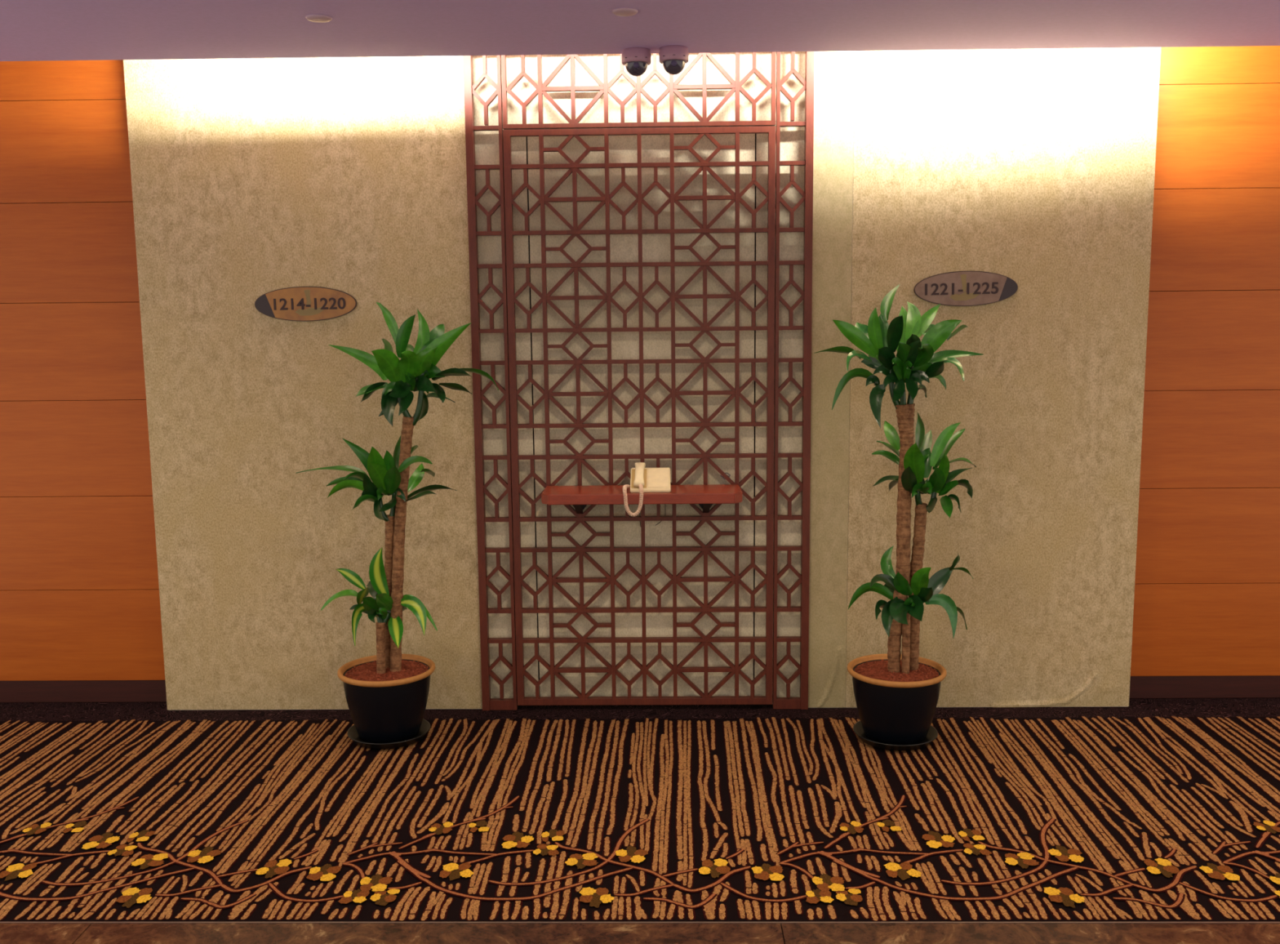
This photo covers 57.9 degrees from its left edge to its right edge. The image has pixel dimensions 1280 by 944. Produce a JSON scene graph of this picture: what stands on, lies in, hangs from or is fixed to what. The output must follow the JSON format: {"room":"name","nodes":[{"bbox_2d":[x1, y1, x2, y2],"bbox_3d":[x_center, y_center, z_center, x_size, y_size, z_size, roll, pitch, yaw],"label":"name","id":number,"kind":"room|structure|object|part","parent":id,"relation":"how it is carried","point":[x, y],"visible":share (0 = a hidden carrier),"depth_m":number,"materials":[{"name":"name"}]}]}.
{"room":"hotel corridor","nodes":[
{"label":"hotel corridor","id":0,"kind":"room"},
{"bbox_2d":[0,59,166,702],"bbox_3d":[-2.708,-0.523,4.642,1.610,2.962,0.200,0,8,1],"label":"wall","id":1,"kind":"structure","parent":0,"point":[80,597],"depth_m":4.56,"materials":[{"name":"orange wood"}]},
{"bbox_3d":[-2.722,-1.672,4.394,1.610,0.516,0.019,0,8,1],"label":"wood panel","id":2,"kind":"part","parent":1,"relation":"part of","materials":[{"name":"orange wood"}]},
{"bbox_3d":[-2.717,-1.226,4.455,1.610,0.380,0.019,0,8,1],"label":"wood panel","id":3,"kind":"part","parent":1,"relation":"part of","materials":[{"name":"orange wood"}]},
{"bbox_3d":[-2.713,-0.848,4.507,1.610,0.380,0.019,0,8,1],"label":"wood panel","id":4,"kind":"part","parent":1,"relation":"part of","materials":[{"name":"orange wood"}]},
{"bbox_3d":[-2.710,-0.469,4.558,1.610,0.380,0.019,0,8,1],"label":"wood panel","id":5,"kind":"part","parent":1,"relation":"part of","materials":[{"name":"orange wood"}]},
{"bbox_3d":[-2.706,-0.090,4.610,1.610,0.382,0.019,0,8,1],"label":"wood panel","id":6,"kind":"part","parent":1,"relation":"part of","materials":[{"name":"orange wood"}]},
{"bbox_3d":[-2.702,0.289,4.661,1.610,0.380,0.019,0,8,1],"label":"wood panel","id":7,"kind":"part","parent":1,"relation":"part of","materials":[{"name":"orange wood"}]},
{"bbox_3d":[-2.698,0.666,4.713,1.610,0.377,0.019,0,8,1],"label":"wood panel","id":8,"kind":"part","parent":1,"relation":"part of","materials":[{"name":"orange wood"}]},
{"bbox_2d":[0,680,166,702],"bbox_3d":[-2.696,0.899,4.747,1.610,0.092,0.016,0,8,1],"label":"baseboard","id":9,"kind":"structure","parent":1,"relation":"attached to","point":[34,691],"depth_m":4.73,"materials":[{"name":"brown wood"}]},
{"bbox_2d":[0,0,1279,61],"bbox_3d":[0.033,-1.197,2.135,7.200,0.035,3.715,0,8,1],"label":"ceiling","id":10,"kind":"structure","parent":0,"point":[31,30],"depth_m":3.56,"materials":[{"name":"paint"}]},
{"bbox_2d":[305,13,332,22],"bbox_3d":[-0.950,-1.340,3.422,0.076,0.008,0.076,0,8,1],"label":"cap","id":11,"kind":"object","parent":10,"relation":"attached to","point":[314,17],"visible":1,"depth_m":3.40,"materials":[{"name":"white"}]},
{"bbox_2d":[612,7,638,16],"bbox_3d":[-0.044,-1.345,3.385,0.076,0.008,0.076,0,8,1],"label":"cap","id":12,"kind":"object","parent":10,"relation":"attached to","point":[624,11],"visible":1,"depth_m":3.37,"materials":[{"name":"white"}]},
{"bbox_2d":[621,47,651,76],"bbox_3d":[-0.012,-1.374,3.895,0.100,0.087,0.101,0,8,1],"label":"dome camera","id":13,"kind":"object","parent":10,"relation":"attached to","point":[636,60],"visible":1,"depth_m":3.86,"materials":[{"name":"pink plastic"}]},
{"bbox_2d":[658,44,688,75],"bbox_3d":[0.113,-1.372,3.870,0.100,0.088,0.101,0,8,1],"label":"dome camera","id":14,"kind":"object","parent":10,"relation":"attached to","point":[673,58],"visible":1,"depth_m":3.84,"materials":[{"name":"pink plastic"}]},
{"bbox_2d":[0,921,1279,943],"bbox_3d":[0.167,1.444,1.309,7.461,0.121,7.429,0,8,1],"label":"floor","id":15,"kind":"structure","parent":0,"point":[11,932],"depth_m":2.93,"materials":[{"name":"brown"}]},
{"bbox_2d":[0,697,1279,921],"bbox_3d":[0.233,1.043,3.828,6.900,0.019,1.726,0,8,1],"label":"carpet","id":16,"kind":"object","parent":15,"relation":"on","point":[1148,809],"visible":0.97,"depth_m":3.62,"materials":[{"name":"brown carpet"}]},
{"bbox_2d":[346,718,430,748],"bbox_3d":[-0.931,0.967,4.292,0.302,0.027,0.302,0,8,1],"label":"saucer","id":17,"kind":"object","parent":16,"relation":"on","point":[352,732],"visible":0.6,"depth_m":4.20,"materials":[{"name":"black plastic"}]},
{"bbox_2d":[295,302,498,742],"bbox_3d":[-0.870,0.185,4.185,0.753,1.586,0.353,0,8,1],"label":"dracaena","id":18,"kind":"object","parent":17,"relation":"on","point":[386,691],"visible":0.99,"depth_m":4.15,"materials":[{"name":"green plant"}]},
{"bbox_2d":[337,653,435,742],"bbox_3d":[-0.932,0.845,4.276,0.353,0.255,0.353,0,8,1],"label":"pot","id":19,"kind":"object","parent":18,"relation":"attached to","point":[387,703],"depth_m":4.17,"materials":[{"name":"black ceramic"}]},
{"bbox_2d":[462,51,814,710],"bbox_3d":[0.006,-0.369,4.411,1.287,2.639,0.040,0,8,1],"label":"lattice screen","id":20,"kind":"object","parent":16,"relation":"on","point":[703,127],"visible":0.9,"depth_m":4.40,"materials":[{"name":"brown wood"}]},
{"bbox_3d":[-0.549,0.923,4.597,0.094,0.039,0.028,0,8,1],"label":"rail","id":21,"kind":"part","parent":20,"relation":"part of","materials":[{"name":"brown wood"}]},
{"bbox_3d":[-0.004,-1.285,4.286,1.009,0.016,0.028,0,8,1],"label":"rail","id":22,"kind":"part","parent":20,"relation":"part of","materials":[{"name":"brown wood"}]},
{"bbox_3d":[-0.003,-1.262,4.289,0.957,0.022,0.028,0,8,1],"label":"rail","id":23,"kind":"part","parent":20,"relation":"part of","materials":[{"name":"brown wood"}]},
{"bbox_2d":[541,484,742,513],"bbox_3d":[0.008,0.120,4.344,0.740,0.110,0.232,0,8,1],"label":"wall shelf","id":24,"kind":"object","parent":20,"relation":"attached to","point":[706,495],"visible":0.97,"depth_m":4.23,"materials":[{"name":"red wood"}]},
{"bbox_2d":[622,462,670,516],"bbox_3d":[0.025,0.062,4.304,0.176,0.178,0.217,0,8,1],"label":"telephone","id":25,"kind":"object","parent":24,"relation":"on","point":[642,479],"visible":1,"depth_m":4.28,"materials":[{"name":"beige plastic"}]},
{"bbox_3d":[-0.025,0.101,4.256,0.077,0.116,0.110,0,8,1],"label":"coiled cord","id":26,"kind":"part","parent":25,"relation":"part of","materials":[{"name":"beige plastic"}]},
{"bbox_3d":[0.069,0.024,4.318,0.080,0.059,0.126,0,8,1],"label":"plate","id":27,"kind":"part","parent":25,"relation":"part of","materials":[{"name":"beige plastic"}]},
{"bbox_3d":[0.019,0.906,4.585,0.957,0.026,0.028,0,8,1],"label":"rail","id":28,"kind":"part","parent":20,"relation":"part of","materials":[{"name":"brown wood"}]},
{"bbox_3d":[0.587,0.914,4.575,0.094,0.039,0.028,0,8,1],"label":"rail","id":29,"kind":"part","parent":20,"relation":"part of","materials":[{"name":"brown wood"}]},
{"bbox_2d":[853,720,937,750],"bbox_3d":[0.932,0.956,4.226,0.302,0.027,0.302,0,8,1],"label":"saucer","id":30,"kind":"object","parent":16,"relation":"on","point":[932,733],"visible":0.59,"depth_m":4.14,"materials":[{"name":"black plastic"}]},
{"bbox_2d":[813,284,983,744],"bbox_3d":[0.912,0.153,4.118,0.593,1.631,0.353,1,8,8],"label":"dracaena","id":31,"kind":"object","parent":30,"relation":"on","point":[896,694],"visible":1,"depth_m":4.08,"materials":[{"name":"green plant"}]},
{"bbox_2d":[847,653,946,744],"bbox_3d":[0.931,0.835,4.210,0.353,0.255,0.353,0,8,1],"label":"pot","id":32,"kind":"object","parent":31,"relation":"attached to","point":[896,704],"depth_m":4.11,"materials":[{"name":"black ceramic"}]},
{"bbox_3d":[0.217,1.163,2.972,6.900,0.013,0.004,0,8,1],"label":"edge trim","id":33,"kind":"part","parent":15,"relation":"part of","materials":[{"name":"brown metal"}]},
{"bbox_2d":[123,47,1160,710],"bbox_3d":[0.004,-0.536,4.536,3.816,2.962,0.306,0,8,1],"label":"wall","id":34,"kind":"structure","parent":0,"point":[251,178],"depth_m":4.41,"materials":[{"name":"beige paint"}]},
{"bbox_2d":[254,286,356,320],"bbox_3d":[-1.270,-0.638,4.392,0.389,0.131,0.011,-1,8,1],"label":"number plate","id":35,"kind":"object","parent":34,"relation":"attached to","point":[295,303],"visible":1,"depth_m":4.39,"materials":[{"name":"brown"}]},
{"bbox_3d":[-0.526,-0.174,4.500,0.217,2.240,0.012,0,8,1],"label":"recess panel","id":36,"kind":"part","parent":34,"relation":"part of","materials":[{"name":"grey paper"}]},
{"bbox_3d":[-0.006,-1.640,4.290,1.286,0.708,0.012,0,8,1],"label":"recess panel","id":37,"kind":"part","parent":34,"relation":"part of","materials":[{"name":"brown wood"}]},
{"bbox_3d":[0.015,-0.178,4.489,0.854,2.240,0.012,0,8,1],"label":"recess panel","id":38,"kind":"part","parent":34,"relation":"part of","materials":[{"name":"grey paper"}]},
{"bbox_3d":[0.549,-0.182,4.479,0.205,2.240,0.012,0,8,1],"label":"recess panel","id":39,"kind":"part","parent":34,"relation":"part of","materials":[{"name":"grey paper"}]},
{"bbox_2d":[913,271,1017,306],"bbox_3d":[1.223,-0.688,4.339,0.387,0.131,0.011,-1,8,1],"label":"number plate","id":40,"kind":"object","parent":34,"relation":"attached to","point":[957,288],"visible":1,"depth_m":4.33,"materials":[{"name":"silver"}]},
{"bbox_2d":[1128,45,1279,698],"bbox_3d":[2.800,-0.565,4.534,1.772,2.962,0.200,0,8,1],"label":"wall","id":41,"kind":"structure","parent":0,"point":[1206,597],"depth_m":4.47,"materials":[{"name":"orange wood"}]},
{"bbox_2d":[1128,675,1279,697],"bbox_3d":[2.812,0.857,4.639,1.772,0.092,0.016,0,8,1],"label":"baseboard","id":42,"kind":"structure","parent":41,"relation":"attached to","point":[1228,686],"depth_m":4.64,"materials":[{"name":"brown wood"}]},
{"bbox_3d":[2.810,0.624,4.605,1.772,0.377,0.019,0,8,1],"label":"wood panel","id":43,"kind":"part","parent":41,"relation":"part of","materials":[{"name":"orange wood"}]},
{"bbox_3d":[2.806,0.247,4.553,1.772,0.380,0.019,0,8,1],"label":"wood panel","id":44,"kind":"part","parent":41,"relation":"part of","materials":[{"name":"orange wood"}]},
{"bbox_3d":[2.802,-0.132,4.502,1.772,0.382,0.019,0,8,1],"label":"wood panel","id":45,"kind":"part","parent":41,"relation":"part of","materials":[{"name":"orange wood"}]},
{"bbox_3d":[2.798,-0.511,4.450,1.772,0.380,0.019,0,8,1],"label":"wood panel","id":46,"kind":"part","parent":41,"relation":"part of","materials":[{"name":"orange wood"}]},
{"bbox_3d":[2.795,-0.889,4.398,1.772,0.380,0.019,0,8,1],"label":"wood panel","id":47,"kind":"part","parent":41,"relation":"part of","materials":[{"name":"orange wood"}]},
{"bbox_3d":[2.791,-1.268,4.347,1.772,0.380,0.019,0,8,1],"label":"wood panel","id":48,"kind":"part","parent":41,"relation":"part of","materials":[{"name":"orange wood"}]},
{"bbox_3d":[2.786,-1.714,4.286,1.772,0.516,0.019,0,8,1],"label":"wood panel","id":49,"kind":"part","parent":41,"relation":"part of","materials":[{"name":"orange wood"}]}
]}

